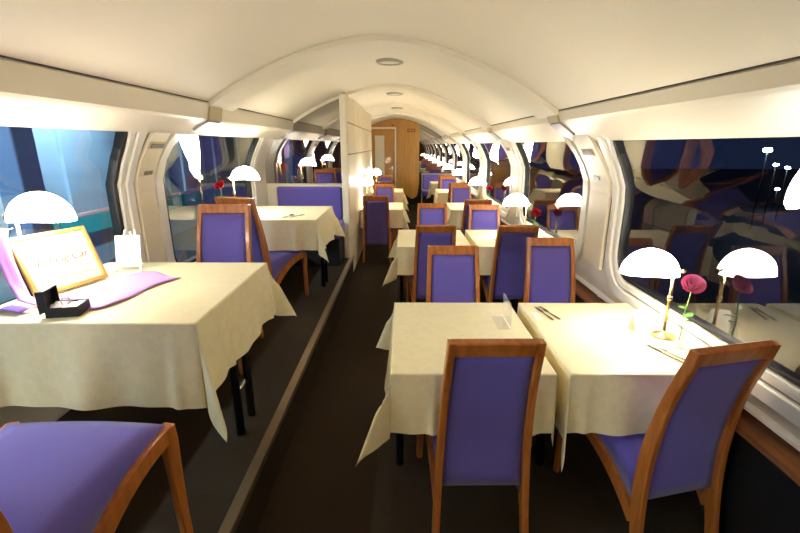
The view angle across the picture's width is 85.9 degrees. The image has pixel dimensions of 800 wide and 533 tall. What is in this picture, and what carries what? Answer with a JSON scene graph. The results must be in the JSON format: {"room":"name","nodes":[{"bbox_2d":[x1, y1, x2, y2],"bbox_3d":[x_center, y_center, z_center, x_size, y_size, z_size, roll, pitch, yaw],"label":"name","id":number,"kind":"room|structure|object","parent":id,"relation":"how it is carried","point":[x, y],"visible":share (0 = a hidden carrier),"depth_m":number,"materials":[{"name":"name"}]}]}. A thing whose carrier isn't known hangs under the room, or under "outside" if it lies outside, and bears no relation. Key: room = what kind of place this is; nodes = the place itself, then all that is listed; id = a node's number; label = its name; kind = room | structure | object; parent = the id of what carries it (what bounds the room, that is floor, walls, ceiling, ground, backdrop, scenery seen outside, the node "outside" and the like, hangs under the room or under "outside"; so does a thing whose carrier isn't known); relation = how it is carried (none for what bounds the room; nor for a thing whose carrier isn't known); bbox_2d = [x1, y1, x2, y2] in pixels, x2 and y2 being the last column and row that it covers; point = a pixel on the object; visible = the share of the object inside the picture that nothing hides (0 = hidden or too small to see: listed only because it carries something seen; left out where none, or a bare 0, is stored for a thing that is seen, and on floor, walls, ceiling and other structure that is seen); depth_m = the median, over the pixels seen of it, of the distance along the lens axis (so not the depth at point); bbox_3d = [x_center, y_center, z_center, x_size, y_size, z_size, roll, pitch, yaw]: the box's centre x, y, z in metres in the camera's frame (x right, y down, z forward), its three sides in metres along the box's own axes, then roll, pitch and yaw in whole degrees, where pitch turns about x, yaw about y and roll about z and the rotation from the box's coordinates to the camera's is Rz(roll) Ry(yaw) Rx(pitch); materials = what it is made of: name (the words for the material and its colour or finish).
{"room":"train carriage","nodes":[
{"label":"train carriage","id":0,"kind":"room"},
{"bbox_2d":[0,132,274,427],"bbox_3d":[-1.591,0.304,0.807,0.332,1.675,9.335,0,16,0],"label":"wall","id":1,"kind":"structure","parent":0,"point":[154,143],"depth_m":2.73,"materials":[{"name":"beige plastic"}]},
{"bbox_2d":[105,131,146,261],"bbox_3d":[-1.575,-0.103,1.687,0.348,1.354,2.024,0,16,0],"label":"window","id":2,"kind":"structure","parent":1,"relation":"in","point":[127,146],"depth_m":2.51,"materials":[{"name":"white plastic"}]},
{"bbox_2d":[0,55,293,138],"bbox_3d":[-1.407,-0.417,0.776,0.294,0.240,8.900,0,16,0],"label":"pelmet","id":3,"kind":"structure","parent":1,"relation":"attached to","point":[34,95],"depth_m":1.92,"materials":[{"name":"beige plastic"}]},
{"bbox_2d":[147,142,165,148],"bbox_3d":[-1.513,-0.754,2.671,0.036,0.046,0.170,0,16,0],"label":"air vent","id":4,"kind":"object","parent":1,"relation":"in","point":[150,145],"depth_m":2.65,"materials":[{"name":"grey"}]},
{"bbox_2d":[155,134,265,261],"bbox_3d":[-1.559,-0.716,3.852,0.348,1.354,2.024,0,16,0],"label":"window","id":5,"kind":"structure","parent":1,"relation":"in","point":[256,145],"depth_m":2.99,"materials":[{"name":"white"}]},
{"bbox_2d":[55,254,353,532],"bbox_3d":[-1.187,1.192,1.229,1.115,0.280,8.900,0,16,0],"label":"floor","id":6,"kind":"structure","parent":0,"point":[214,468],"depth_m":2.18,"materials":[{"name":"brown carpet"}]},
{"bbox_2d":[0,421,193,532],"bbox_3d":[-1.014,0.532,1.075,0.560,1.071,0.680,0,16,0],"label":"dining chair","id":7,"kind":"object","parent":6,"relation":"on","point":[59,476],"visible":1,"depth_m":1.20,"materials":[{"name":"purple fabric"}]},
{"bbox_2d":[196,204,263,374],"bbox_3d":[-1.192,0.113,2.767,0.500,0.956,0.607,0,16,0],"label":"dining chair","id":8,"kind":"object","parent":6,"relation":"on","point":[223,230],"visible":0.29,"depth_m":2.89,"materials":[{"name":"purple fabric"}]},
{"bbox_2d":[229,351,255,435],"bbox_3d":[-1.170,0.439,2.055,0.870,0.715,0.834,0,16,0],"label":"dining table","id":9,"kind":"object","parent":6,"relation":"on","point":[236,385],"visible":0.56,"depth_m":2.06,"materials":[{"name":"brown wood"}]},
{"bbox_2d":[0,262,295,441],"bbox_3d":[-1.113,0.290,2.001,0.998,0.405,1.078,0,16,0],"label":"tablecloth","id":10,"kind":"object","parent":9,"relation":"on","point":[172,343],"visible":0.78,"depth_m":1.60,"materials":[{"name":"beige fabric"}]},
{"bbox_2d":[0,305,31,312],"bbox_3d":[-1.495,0.164,1.651,0.136,0.024,0.053,3,16,11],"label":"ribbon","id":11,"kind":"object","parent":10,"relation":"on","point":[14,308],"visible":1,"depth_m":1.64,"materials":[{"name":"purple"}]},
{"bbox_2d":[2,191,76,236],"bbox_3d":[-1.507,-0.097,1.818,0.295,0.437,0.184,0,16,0],"label":"table lamp","id":12,"kind":"object","parent":10,"relation":"on","point":[37,206],"visible":0.8,"depth_m":1.72,"materials":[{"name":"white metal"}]},
{"bbox_2d":[8,226,107,296],"bbox_3d":[-1.523,-0.028,1.909,0.158,0.253,0.323,5,17,18],"label":"framed sign","id":13,"kind":"object","parent":10,"relation":"on","point":[67,258],"visible":0.97,"depth_m":1.89,"materials":[{"name":"beige paper"}]},
{"bbox_2d":[0,228,36,305],"bbox_3d":[-1.515,0.002,1.709,0.260,0.289,0.100,8,17,25],"label":"ribbon","id":14,"kind":"object","parent":13,"relation":"on","point":[8,266],"visible":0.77,"depth_m":1.70,"materials":[{"name":"purple"}]},
{"bbox_2d":[34,284,89,318],"bbox_3d":[-1.279,0.129,1.634,0.131,0.104,0.094,-3,16,-11],"label":"gift box","id":15,"kind":"object","parent":10,"relation":"on","point":[48,301],"visible":1,"depth_m":1.61,"materials":[{"name":"black"}]},
{"bbox_2d":[59,271,180,309],"bbox_3d":[-1.247,0.093,1.927,0.294,0.007,0.496,4,16,14],"label":"scarf","id":16,"kind":"object","parent":10,"relation":"on","point":[119,288],"visible":0.95,"depth_m":1.91,"materials":[{"name":"purple fabric"}]},
{"bbox_2d":[114,229,143,271],"bbox_3d":[-1.392,-0.092,2.238,0.133,0.204,0.171,-2,16,-7],"label":"easel","id":17,"kind":"object","parent":10,"relation":"on","point":[127,247],"visible":0.99,"depth_m":2.19,"materials":[{"name":"white paper"}]},
{"bbox_2d":[214,196,308,295],"bbox_3d":[-1.175,-0.143,3.674,0.500,0.956,0.607,6,17,20],"label":"dining chair","id":18,"kind":"object","parent":6,"relation":"on","point":[280,262],"visible":0.41,"depth_m":3.47,"materials":[{"name":"fabric"}]},
{"bbox_2d":[218,255,353,532],"bbox_3d":[-0.632,1.075,1.166,0.045,0.036,8.850,0,16,0],"label":"trim","id":19,"kind":"structure","parent":6,"relation":"on","point":[231,521],"depth_m":2.10,"materials":[{"name":"brown"}]},
{"bbox_2d":[273,185,344,265],"bbox_3d":[-1.090,-0.490,5.059,0.860,0.869,0.588,0,16,0],"label":"bench","id":20,"kind":"object","parent":6,"relation":"on","point":[286,195],"visible":0.42,"depth_m":5.14,"materials":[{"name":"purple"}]},
{"bbox_2d":[320,245,327,286],"bbox_3d":[-1.154,-0.173,4.221,0.870,0.715,0.874,0,16,0],"label":"dining table","id":21,"kind":"object","parent":6,"relation":"on","point":[324,265],"visible":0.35,"depth_m":4.21,"materials":[{"name":"brown wood"}]},
{"bbox_2d":[256,206,344,261],"bbox_3d":[-1.097,-0.347,4.171,0.988,0.360,1.096,0,16,0],"label":"tablecloth","id":22,"kind":"object","parent":21,"relation":"on","point":[313,230],"visible":0.78,"depth_m":3.74,"materials":[{"name":"beige fabric"}]},
{"bbox_2d":[227,166,259,196],"bbox_3d":[-1.420,-0.691,3.920,0.295,0.437,0.184,0,16,0],"label":"table lamp","id":23,"kind":"object","parent":22,"relation":"on","point":[243,172],"visible":0.88,"depth_m":3.82,"materials":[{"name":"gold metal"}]},
{"bbox_2d":[267,183,341,205],"bbox_3d":[-1.193,-0.941,5.283,1.060,2.175,0.058,0,16,0],"label":"wall","id":24,"kind":"structure","parent":0,"point":[271,191],"depth_m":5.25,"materials":[{"name":"beige"}]},
{"bbox_2d":[265,99,341,182],"bbox_3d":[-1.143,-1.494,5.086,0.960,1.005,0.015,0,16,0],"label":"mirror","id":25,"kind":"object","parent":24,"relation":"attached to","point":[311,152],"visible":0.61,"depth_m":5.12,"materials":[{"name":"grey mirror"}]},
{"bbox_2d":[339,92,372,270],"bbox_3d":[-0.631,-1.445,7.037,0.078,2.189,4.080,0,16,0],"label":"wall partition","id":26,"kind":"structure","parent":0,"point":[355,123],"depth_m":5.59,"materials":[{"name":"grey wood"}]},
{"bbox_2d":[371,119,419,205],"bbox_3d":[-0.327,-2.774,11.614,1.680,2.314,0.145,0,16,0],"label":"wall","id":27,"kind":"structure","parent":0,"point":[407,131],"depth_m":11.51,"materials":[{"name":"brown"}]},
{"bbox_2d":[371,127,395,189],"bbox_3d":[-0.452,-2.663,11.595,0.695,2.080,0.094,0,16,0],"label":"door","id":28,"kind":"structure","parent":27,"relation":"in","point":[383,150],"depth_m":11.49,"materials":[{"name":"brown wood"}]},
{"bbox_2d":[0,0,799,135],"bbox_3d":[-0.101,-1.582,3.918,2.300,0.540,15.600,0,16,0],"label":"ceiling","id":29,"kind":"structure","parent":0,"point":[468,64],"depth_m":2.01,"materials":[{"name":"beige"}]},
{"bbox_2d":[376,58,403,65],"bbox_3d":[-0.083,-1.682,3.526,0.230,0.032,0.230,0,16,0],"label":"recessed light","id":30,"kind":"object","parent":29,"relation":"in","point":[383,61],"visible":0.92,"depth_m":3.49,"materials":[{"name":"beige"}]},
{"bbox_2d":[386,92,402,95],"bbox_3d":[-0.067,-2.308,5.739,0.230,0.032,0.230,0,16,0],"label":"recessed light","id":31,"kind":"object","parent":29,"relation":"in","point":[388,93],"visible":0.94,"depth_m":5.70,"materials":[{"name":"beige"}]},
{"bbox_2d":[419,172,451,202],"bbox_3d":[1.028,-2.731,11.648,1.030,2.152,0.083,0,16,0],"label":"wall","id":32,"kind":"structure","parent":0,"point":[420,173],"depth_m":11.67,"materials":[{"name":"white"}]},
{"bbox_2d":[419,124,453,171],"bbox_3d":[0.978,-3.150,11.477,0.930,1.252,0.015,0,16,0],"label":"mirror","id":33,"kind":"object","parent":32,"relation":"attached to","point":[435,153],"visible":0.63,"depth_m":11.50,"materials":[{"name":"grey mirror"}]},
{"bbox_2d":[256,206,720,532],"bbox_3d":[0.479,0.464,4.493,2.300,0.100,15.600,0,16,0],"label":"floor","id":34,"kind":"structure","parent":0,"point":[319,487],"depth_m":2.17,"materials":[{"name":"brown carpet"}]},
{"bbox_2d":[362,196,394,262],"bbox_3d":[-0.327,-0.578,6.237,0.500,0.956,0.607,0,16,0],"label":"dining chair","id":35,"kind":"object","parent":34,"relation":"on","point":[376,230],"visible":0.98,"depth_m":6.02,"materials":[{"name":"fabric"}]},
{"bbox_2d":[374,182,391,185],"bbox_3d":[-0.321,-1.209,8.470,0.500,0.956,0.607,0,16,0],"label":"dining chair","id":36,"kind":"object","parent":34,"relation":"on","point":[374,182],"visible":0.08,"depth_m":8.06,"materials":[{"name":"brown wood"}]},
{"bbox_2d":[377,175,392,183],"bbox_3d":[-0.352,-1.563,9.718,0.500,0.956,0.607,0,16,0],"label":"dining chair","id":37,"kind":"object","parent":34,"relation":"on","point":[380,178],"visible":0.12,"depth_m":9.84,"materials":[{"name":"fabric"}]},
{"bbox_2d":[374,184,397,237],"bbox_3d":[-0.278,-0.923,7.456,0.500,0.956,0.607,0,16,0],"label":"dining chair","id":38,"kind":"object","parent":34,"relation":"on","point":[379,189],"visible":0.23,"depth_m":7.58,"materials":[{"name":"fabric"}]},
{"bbox_2d":[396,433,403,464],"bbox_3d":[0.304,0.675,2.252,0.674,0.715,0.824,0,16,0],"label":"dining table","id":39,"kind":"object","parent":34,"relation":"on","point":[399,436],"visible":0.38,"depth_m":2.24,"materials":[{"name":"brown wood"}]},
{"bbox_2d":[356,302,556,465],"bbox_3d":[0.245,0.502,2.188,0.840,0.355,1.092,0,16,0],"label":"tablecloth","id":40,"kind":"object","parent":39,"relation":"on","point":[415,336],"visible":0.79,"depth_m":1.89,"materials":[{"name":"beige fabric"}]},
{"bbox_2d":[399,275,402,302],"bbox_3d":[0.320,0.054,4.446,0.674,0.715,0.824,0,16,0],"label":"dining table","id":41,"kind":"object","parent":34,"relation":"on","point":[400,276],"visible":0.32,"depth_m":4.41,"materials":[{"name":"brown wood"}]},
{"bbox_2d":[383,230,470,284],"bbox_3d":[0.261,-0.119,4.382,0.840,0.355,1.092,0,16,0],"label":"tablecloth","id":42,"kind":"object","parent":41,"relation":"on","point":[402,251],"visible":0.43,"depth_m":3.99,"materials":[{"name":"fabric"}]},
{"bbox_2d":[421,174,438,202],"bbox_3d":[0.976,-2.017,11.482,0.810,0.869,0.588,0,16,0],"label":"bench","id":43,"kind":"object","parent":34,"relation":"on","point":[426,178],"visible":0.41,"depth_m":11.57,"materials":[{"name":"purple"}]},
{"bbox_2d":[406,225,455,302],"bbox_3d":[0.312,0.027,4.101,0.500,0.956,0.607,0,16,0],"label":"dining chair","id":44,"kind":"object","parent":34,"relation":"on","point":[434,235],"visible":0.44,"depth_m":3.80,"materials":[{"name":"fabric"}]},
{"bbox_2d":[417,203,446,224],"bbox_3d":[0.379,-0.213,4.950,0.500,0.956,0.607,0,16,0],"label":"dining chair","id":45,"kind":"object","parent":34,"relation":"on","point":[427,213],"visible":0.22,"depth_m":5.08,"materials":[{"name":"fabric"}]},
{"bbox_2d":[433,174,453,202],"bbox_3d":[1.073,-1.757,10.404,0.500,0.956,0.607,0,16,0],"label":"dining chair","id":46,"kind":"object","parent":34,"relation":"on","point":[440,175],"visible":0.12,"depth_m":10.03,"materials":[{"name":"brown wood"}]},
{"bbox_2d":[440,176,456,188],"bbox_3d":[1.065,-1.451,9.324,0.500,0.956,0.607,0,16,0],"label":"dining chair","id":47,"kind":"object","parent":34,"relation":"on","point":[444,180],"visible":0.19,"depth_m":9.45,"materials":[{"name":"brown wood"}]},
{"bbox_2d":[426,245,479,302],"bbox_3d":[0.363,0.391,2.814,0.500,0.956,0.607,0,16,0],"label":"dining chair","id":48,"kind":"object","parent":34,"relation":"on","point":[453,276],"visible":0.26,"depth_m":2.94,"materials":[{"name":"purple fabric"}]},
{"bbox_2d":[447,183,467,202],"bbox_3d":[1.078,-1.152,8.268,0.500,0.956,0.607,0,16,0],"label":"dining chair","id":49,"kind":"object","parent":34,"relation":"on","point":[450,184],"visible":0.09,"depth_m":7.92,"materials":[{"name":"brown wood"}]},
{"bbox_2d":[450,184,470,202],"bbox_3d":[1.061,-0.898,7.370,0.500,0.956,0.607,0,16,0],"label":"dining chair","id":50,"kind":"object","parent":34,"relation":"on","point":[459,192],"visible":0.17,"depth_m":7.50,"materials":[{"name":"fabric"}]},
{"bbox_2d":[461,199,491,235],"bbox_3d":[0.990,-0.461,5.824,0.500,0.956,0.607,0,16,0],"label":"dining chair","id":51,"kind":"object","parent":34,"relation":"on","point":[465,218],"visible":0.19,"depth_m":5.45,"materials":[{"name":"brown wood"}]},
{"bbox_2d":[416,338,546,532],"bbox_3d":[0.339,0.643,1.922,0.500,0.956,0.607,0,16,-1],"label":"dining chair","id":52,"kind":"object","parent":34,"relation":"on","point":[489,389],"visible":0.92,"depth_m":1.70,"materials":[{"name":"purple fabric"}]},
{"bbox_2d":[468,205,511,299],"bbox_3d":[0.973,-0.180,4.830,0.500,0.956,0.607,0,16,0],"label":"dining chair","id":53,"kind":"object","parent":34,"relation":"on","point":[481,217],"visible":0.26,"depth_m":4.96,"materials":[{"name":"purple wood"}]},
{"bbox_2d":[480,225,538,302],"bbox_3d":[1.022,0.028,4.097,0.500,0.956,0.607,0,16,0],"label":"dining chair","id":54,"kind":"object","parent":34,"relation":"on","point":[506,280],"visible":0.62,"depth_m":3.87,"materials":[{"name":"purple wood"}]},
{"bbox_2d":[531,433,545,465],"bbox_3d":[1.019,0.676,2.247,0.634,0.715,0.824,0,16,0],"label":"dining table","id":55,"kind":"object","parent":34,"relation":"on","point":[540,445],"visible":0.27,"depth_m":2.24,"materials":[{"name":"brown wood"}]},
{"bbox_2d":[517,303,690,470],"bbox_3d":[1.001,0.529,2.174,0.676,0.398,0.982,0,16,0],"label":"tablecloth","id":56,"kind":"object","parent":55,"relation":"on","point":[611,383],"visible":0.76,"depth_m":1.86,"materials":[{"name":"beige fabric"}]},
{"bbox_2d":[531,312,542,318],"bbox_3d":[0.750,0.268,2.357,0.035,0.002,0.100,0,16,0],"label":"place card","id":57,"kind":"object","parent":56,"relation":"on","point":[536,314],"visible":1,"depth_m":2.35,"materials":[{"name":"white paper"}]},
{"bbox_2d":[535,307,553,319],"bbox_3d":[0.797,0.258,2.383,0.019,0.004,0.200,-3,16,-11],"label":"knife","id":58,"kind":"object","parent":56,"relation":"on","point":[538,309],"visible":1,"depth_m":2.38,"materials":[{"name":"silver metal"}]},
{"bbox_2d":[539,306,560,319],"bbox_3d":[0.829,0.257,2.388,0.022,0.005,0.194,-4,16,-15],"label":"fork","id":59,"kind":"object","parent":56,"relation":"on","point":[541,307],"visible":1,"depth_m":2.40,"materials":[{"name":"silver metal"}]},
{"bbox_2d":[627,308,647,331],"bbox_3d":[1.204,0.266,2.166,0.085,0.110,0.050,-6,17,-19],"label":"folded card","id":60,"kind":"object","parent":56,"relation":"on","point":[639,319],"visible":1,"depth_m":2.16,"materials":[{"name":"white paper"}]},
{"bbox_2d":[620,248,686,340],"bbox_3d":[1.194,0.128,2.054,0.295,0.437,0.184,2,16,6],"label":"table lamp","id":61,"kind":"object","parent":56,"relation":"on","point":[648,262],"visible":1,"depth_m":1.97,"materials":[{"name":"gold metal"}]},
{"bbox_2d":[644,344,682,363],"bbox_3d":[1.181,0.388,1.925,0.019,0.004,0.200,-6,17,-19],"label":"knife","id":62,"kind":"object","parent":56,"relation":"on","point":[650,346],"visible":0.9,"depth_m":1.92,"materials":[{"name":"silver metal"}]},
{"bbox_2d":[649,344,684,360],"bbox_3d":[1.208,0.388,1.924,0.022,0.005,0.194,-7,17,-23],"label":"fork","id":63,"kind":"object","parent":56,"relation":"on","point":[653,345],"visible":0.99,"depth_m":1.94,"materials":[{"name":"silver metal"}]},
{"bbox_2d":[672,322,686,348],"bbox_3d":[1.283,0.313,1.971,0.044,0.125,0.043,0,16,0],"label":"vase","id":64,"kind":"object","parent":56,"relation":"on","point":[678,322],"visible":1,"depth_m":1.98,"materials":[{"name":"clear glass"}]},
{"bbox_2d":[677,274,706,344],"bbox_3d":[1.294,0.203,1.932,0.094,0.334,0.077,0,16,0],"label":"rose","id":65,"kind":"object","parent":64,"relation":"in","point":[696,283],"visible":1,"depth_m":1.91,"materials":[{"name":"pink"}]},
{"bbox_2d":[523,237,574,302],"bbox_3d":[1.120,0.319,3.069,0.500,0.956,0.607,0,16,0],"label":"dining chair","id":66,"kind":"object","parent":34,"relation":"on","point":[550,262],"visible":0.32,"depth_m":3.20,"materials":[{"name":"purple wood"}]},
{"bbox_2d":[553,340,780,532],"bbox_3d":[1.097,0.657,1.874,0.500,0.956,0.607,-3,16,-12],"label":"dining chair","id":67,"kind":"object","parent":34,"relation":"on","point":[685,445],"visible":0.71,"depth_m":1.68,"materials":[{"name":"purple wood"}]},
{"bbox_3d":[1.081,-1.746,10.806,0.635,0.715,0.654,0,16,0],"label":"dining table","id":68,"kind":"object","parent":34,"relation":"on","visible":0},
{"bbox_2d":[426,181,437,198],"bbox_3d":[1.019,-1.891,10.723,0.763,0.398,0.813,0,16,0],"label":"tablecloth","id":69,"kind":"object","parent":68,"relation":"on","point":[433,185],"visible":0.4,"depth_m":10.42,"materials":[{"name":"fabric"}]},
{"bbox_2d":[443,164,454,173],"bbox_3d":[1.219,-2.334,10.752,0.295,0.437,0.184,0,16,0],"label":"table lamp","id":70,"kind":"object","parent":69,"relation":"on","point":[448,166],"visible":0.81,"depth_m":10.65,"materials":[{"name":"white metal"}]},
{"bbox_3d":[-0.264,-0.583,6.696,0.614,0.715,0.794,0,16,0],"label":"dining table","id":71,"kind":"object","parent":34,"relation":"on","visible":0},
{"bbox_2d":[360,203,409,229],"bbox_3d":[-0.203,-0.759,6.646,0.742,0.355,1.033,0,16,0],"label":"tablecloth","id":72,"kind":"object","parent":71,"relation":"on","point":[399,218],"visible":0.52,"depth_m":6.24,"materials":[{"name":"fabric"}]},
{"bbox_2d":[361,177,373,195],"bbox_3d":[-0.494,-1.145,6.552,0.184,0.437,0.295,0,16,0],"label":"table lamp","id":73,"kind":"object","parent":72,"relation":"on","point":[366,181],"visible":0.88,"depth_m":6.45,"materials":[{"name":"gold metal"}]},
{"bbox_3d":[1.035,0.055,4.441,0.635,0.715,0.824,0,16,0],"label":"dining table","id":74,"kind":"object","parent":34,"relation":"on","visible":0},
{"bbox_2d":[465,230,496,274],"bbox_3d":[1.017,-0.092,4.368,0.676,0.398,0.984,0,16,0],"label":"tablecloth","id":75,"kind":"object","parent":74,"relation":"on","point":[484,239],"visible":0.31,"depth_m":4.04,"materials":[{"name":"fabric"}]},
{"bbox_2d":[503,193,531,224],"bbox_3d":[1.173,-0.512,4.316,0.295,0.437,0.184,0,16,0],"label":"table lamp","id":76,"kind":"object","parent":75,"relation":"on","point":[515,199],"visible":0.97,"depth_m":4.22,"materials":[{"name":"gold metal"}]},
{"bbox_3d":[1.051,-0.573,6.663,0.635,0.715,0.824,0,16,0],"label":"dining table","id":77,"kind":"object","parent":34,"relation":"on","visible":0},
{"bbox_2d":[447,203,463,228],"bbox_3d":[0.989,-0.719,6.582,0.763,0.398,0.984,0,16,0],"label":"tablecloth","id":78,"kind":"object","parent":77,"relation":"on","point":[454,210],"visible":0.37,"depth_m":6.20,"materials":[{"name":"fabric"}]},
{"bbox_2d":[469,177,487,198],"bbox_3d":[1.188,-1.139,6.529,0.295,0.437,0.184,0,16,0],"label":"table lamp","id":79,"kind":"object","parent":78,"relation":"on","point":[477,180],"visible":0.87,"depth_m":6.43,"materials":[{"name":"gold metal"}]},
{"bbox_3d":[1.067,-1.189,8.838,0.635,0.715,0.824,0,16,0],"label":"dining table","id":80,"kind":"object","parent":34,"relation":"on","visible":0},
{"bbox_2d":[434,189,448,202],"bbox_3d":[1.005,-1.334,8.756,0.763,0.398,0.984,0,16,0],"label":"tablecloth","id":81,"kind":"object","parent":80,"relation":"on","point":[441,195],"visible":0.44,"depth_m":8.37,"materials":[{"name":"fabric"}]},
{"bbox_2d":[452,169,466,181],"bbox_3d":[1.204,-1.754,8.703,0.295,0.437,0.184,0,16,0],"label":"table lamp","id":82,"kind":"object","parent":81,"relation":"on","point":[457,171],"visible":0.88,"depth_m":8.60,"materials":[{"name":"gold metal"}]},
{"bbox_3d":[-0.248,-1.214,8.929,0.614,0.715,0.794,0,16,0],"label":"dining table","id":83,"kind":"object","parent":34,"relation":"on","visible":0},
{"bbox_2d":[371,189,408,210],"bbox_3d":[-0.187,-1.391,8.878,0.742,0.355,1.033,0,16,0],"label":"tablecloth","id":84,"kind":"object","parent":83,"relation":"on","point":[400,197],"visible":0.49,"depth_m":8.46,"materials":[{"name":"fabric"}]},
{"bbox_2d":[372,168,380,181],"bbox_3d":[-0.478,-1.780,8.794,0.184,0.437,0.295,0,16,0],"label":"table lamp","id":85,"kind":"object","parent":84,"relation":"on","point":[376,171],"visible":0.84,"depth_m":8.69,"materials":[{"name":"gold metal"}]},
{"bbox_2d":[456,134,799,438],"bbox_3d":[1.324,-0.713,4.063,0.330,1.400,15.775,0,16,0],"label":"wall","id":86,"kind":"structure","parent":0,"point":[590,265],"depth_m":2.94,"materials":[{"name":"beige plastic"}]},
{"bbox_2d":[448,142,462,182],"bbox_3d":[1.337,-2.634,10.521,0.298,1.204,1.884,0,16,0],"label":"window","id":87,"kind":"structure","parent":86,"relation":"in","point":[458,157],"depth_m":10.78,"materials":[{"name":"white"}]},
{"bbox_2d":[458,142,480,197],"bbox_3d":[1.321,-2.022,8.356,0.298,1.204,1.884,0,16,0],"label":"window","id":88,"kind":"structure","parent":86,"relation":"in","point":[472,159],"depth_m":8.49,"materials":[{"name":"white"}]},
{"bbox_2d":[476,140,512,217],"bbox_3d":[1.305,-1.409,6.191,0.298,1.204,1.884,0,16,0],"label":"window","id":89,"kind":"structure","parent":86,"relation":"in","point":[491,152],"depth_m":6.35,"materials":[{"name":"white"}]},
{"bbox_2d":[509,137,589,260],"bbox_3d":[1.290,-0.796,4.026,0.298,1.204,1.884,0,16,0],"label":"window","id":90,"kind":"structure","parent":86,"relation":"in","point":[544,232],"depth_m":3.94,"materials":[{"name":"white"}]},
{"bbox_2d":[580,149,594,155],"bbox_3d":[1.253,-0.763,2.867,0.036,0.046,0.170,0,16,0],"label":"air vent","id":91,"kind":"object","parent":86,"relation":"in","point":[586,152],"depth_m":2.84,"materials":[{"name":"grey"}]},
{"bbox_2d":[442,56,799,143],"bbox_3d":[1.182,-1.276,3.995,0.294,0.230,15.600,0,16,0],"label":"pelmet","id":92,"kind":"structure","parent":86,"relation":"attached to","point":[763,100],"depth_m":1.64,"materials":[{"name":"beige plastic"}]},
{"bbox_2d":[471,198,799,486],"bbox_3d":[1.437,-0.081,4.332,0.125,0.033,15.600,0,16,0],"label":"trim","id":93,"kind":"structure","parent":86,"relation":"attached to","point":[783,455],"depth_m":1.65,"materials":[{"name":"brown wood"}]},
{"bbox_2d":[471,196,799,451],"bbox_3d":[1.442,-0.162,4.309,0.055,0.035,15.600,0,16,0],"label":"trim","id":94,"kind":"structure","parent":86,"relation":"attached to","point":[757,413],"depth_m":1.66,"materials":[{"name":"white"}]},
{"bbox_2d":[575,293,799,532],"bbox_3d":[1.452,0.177,4.405,0.075,0.500,15.600,0,16,0],"label":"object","id":95,"kind":"structure","parent":86,"relation":"attached to","point":[757,496],"depth_m":1.70,"materials":[{"name":"black"}]},
{"bbox_2d":[596,136,799,428],"bbox_3d":[1.274,-0.184,1.861,0.298,1.204,1.884,0,16,0],"label":"window","id":96,"kind":"structure","parent":86,"relation":"in","point":[778,387],"depth_m":2.33,"materials":[{"name":"white plastic"}]},
{"label":"outside","id":97,"kind":"structure","parent":0,"visible":0},
{"bbox_2d":[489,169,799,373],"bbox_3d":[32.055,0.596,8.250,60.000,0.100,90.000,0,16,0],"label":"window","id":98,"kind":"structure","parent":97,"point":[702,218],"depth_m":14.12,"materials":[{"name":"grey"}]},
{"bbox_2d":[749,148,772,229],"bbox_3d":[11.901,-2.545,14.263,0.200,2.670,0.160,0,16,0],"label":"lamp","id":99,"kind":"object","parent":98,"relation":"on","point":[766,150],"visible":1,"depth_m":14.15,"materials":[{"name":"black"}]},
{"bbox_2d":[762,163,778,223],"bbox_3d":[13.209,-2.587,15.385,0.110,2.140,0.160,0,16,0],"label":"lamp","id":100,"kind":"object","parent":98,"relation":"on","point":[774,164],"visible":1,"depth_m":15.32,"materials":[{"name":"black"}]},
{"bbox_2d":[772,188,779,210],"bbox_3d":[16.130,-2.872,18.505,0.110,0.990,0.160,0,16,0],"label":"lamp","id":101,"kind":"object","parent":98,"relation":"on","point":[776,189],"visible":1,"depth_m":18.45,"materials":[{"name":"black"}]},
{"bbox_2d":[775,166,790,218],"bbox_3d":[14.515,-2.784,16.359,0.110,1.990,0.160,0,16,0],"label":"lamp","id":102,"kind":"object","parent":98,"relation":"on","point":[786,167],"visible":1,"depth_m":16.30,"materials":[{"name":"black"}]},
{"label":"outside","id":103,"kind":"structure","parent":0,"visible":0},
{"bbox_2d":[0,226,196,304],"bbox_3d":[-6.165,1.196,5.580,8.000,0.100,44.000,0,16,0],"label":"platform","id":104,"kind":"object","parent":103,"point":[184,242],"depth_m":11.63,"materials":[{"name":"grey"}]},
{"bbox_2d":[0,126,54,237],"bbox_3d":[-4.763,-1.446,5.185,2.600,5.200,1.198,0,16,0],"label":"column","id":105,"kind":"structure","parent":104,"relation":"on","point":[20,169],"depth_m":4.83,"materials":[{"name":"blue metal"}]},
{"bbox_3d":[1.299,-0.327,4.232,0.044,0.125,0.043,0,16,0],"label":"vase","id":106,"kind":"object","parent":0,"visible":0},
{"bbox_2d":[531,209,541,224],"bbox_3d":[1.315,-0.412,4.181,0.094,0.294,0.080,0,16,0],"label":"rose","id":107,"kind":"object","parent":106,"relation":"in","point":[535,212],"visible":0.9,"depth_m":4.16,"materials":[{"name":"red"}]},
{"bbox_3d":[1.315,-0.961,6.474,0.044,0.125,0.043,0,16,0],"label":"vase","id":108,"kind":"object","parent":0,"visible":0},
{"bbox_2d":[487,186,492,198],"bbox_3d":[1.331,-1.050,6.415,0.094,0.304,0.086,0,16,0],"label":"rose","id":109,"kind":"object","parent":108,"relation":"in","point":[489,188],"visible":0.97,"depth_m":6.39,"materials":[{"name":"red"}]},
{"bbox_3d":[-1.534,-0.484,3.761,0.044,0.125,0.043,0,16,0],"label":"vase","id":110,"kind":"object","parent":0,"visible":0},
{"bbox_2d":[214,180,224,195],"bbox_3d":[-1.552,-0.589,3.739,0.105,0.314,0.074,4,16,13],"label":"rose","id":111,"kind":"object","parent":110,"relation":"in","point":[219,184],"visible":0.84,"depth_m":3.71,"materials":[{"name":"red"}]},
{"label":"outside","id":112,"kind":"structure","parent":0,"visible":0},
{"bbox_2d":[0,128,263,303],"bbox_3d":[-6.920,-1.355,4.863,0.290,6.000,44.000,0,16,0],"label":"window","id":113,"kind":"structure","parent":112,"point":[74,163],"depth_m":9.88,"materials":[{"name":"teal"}]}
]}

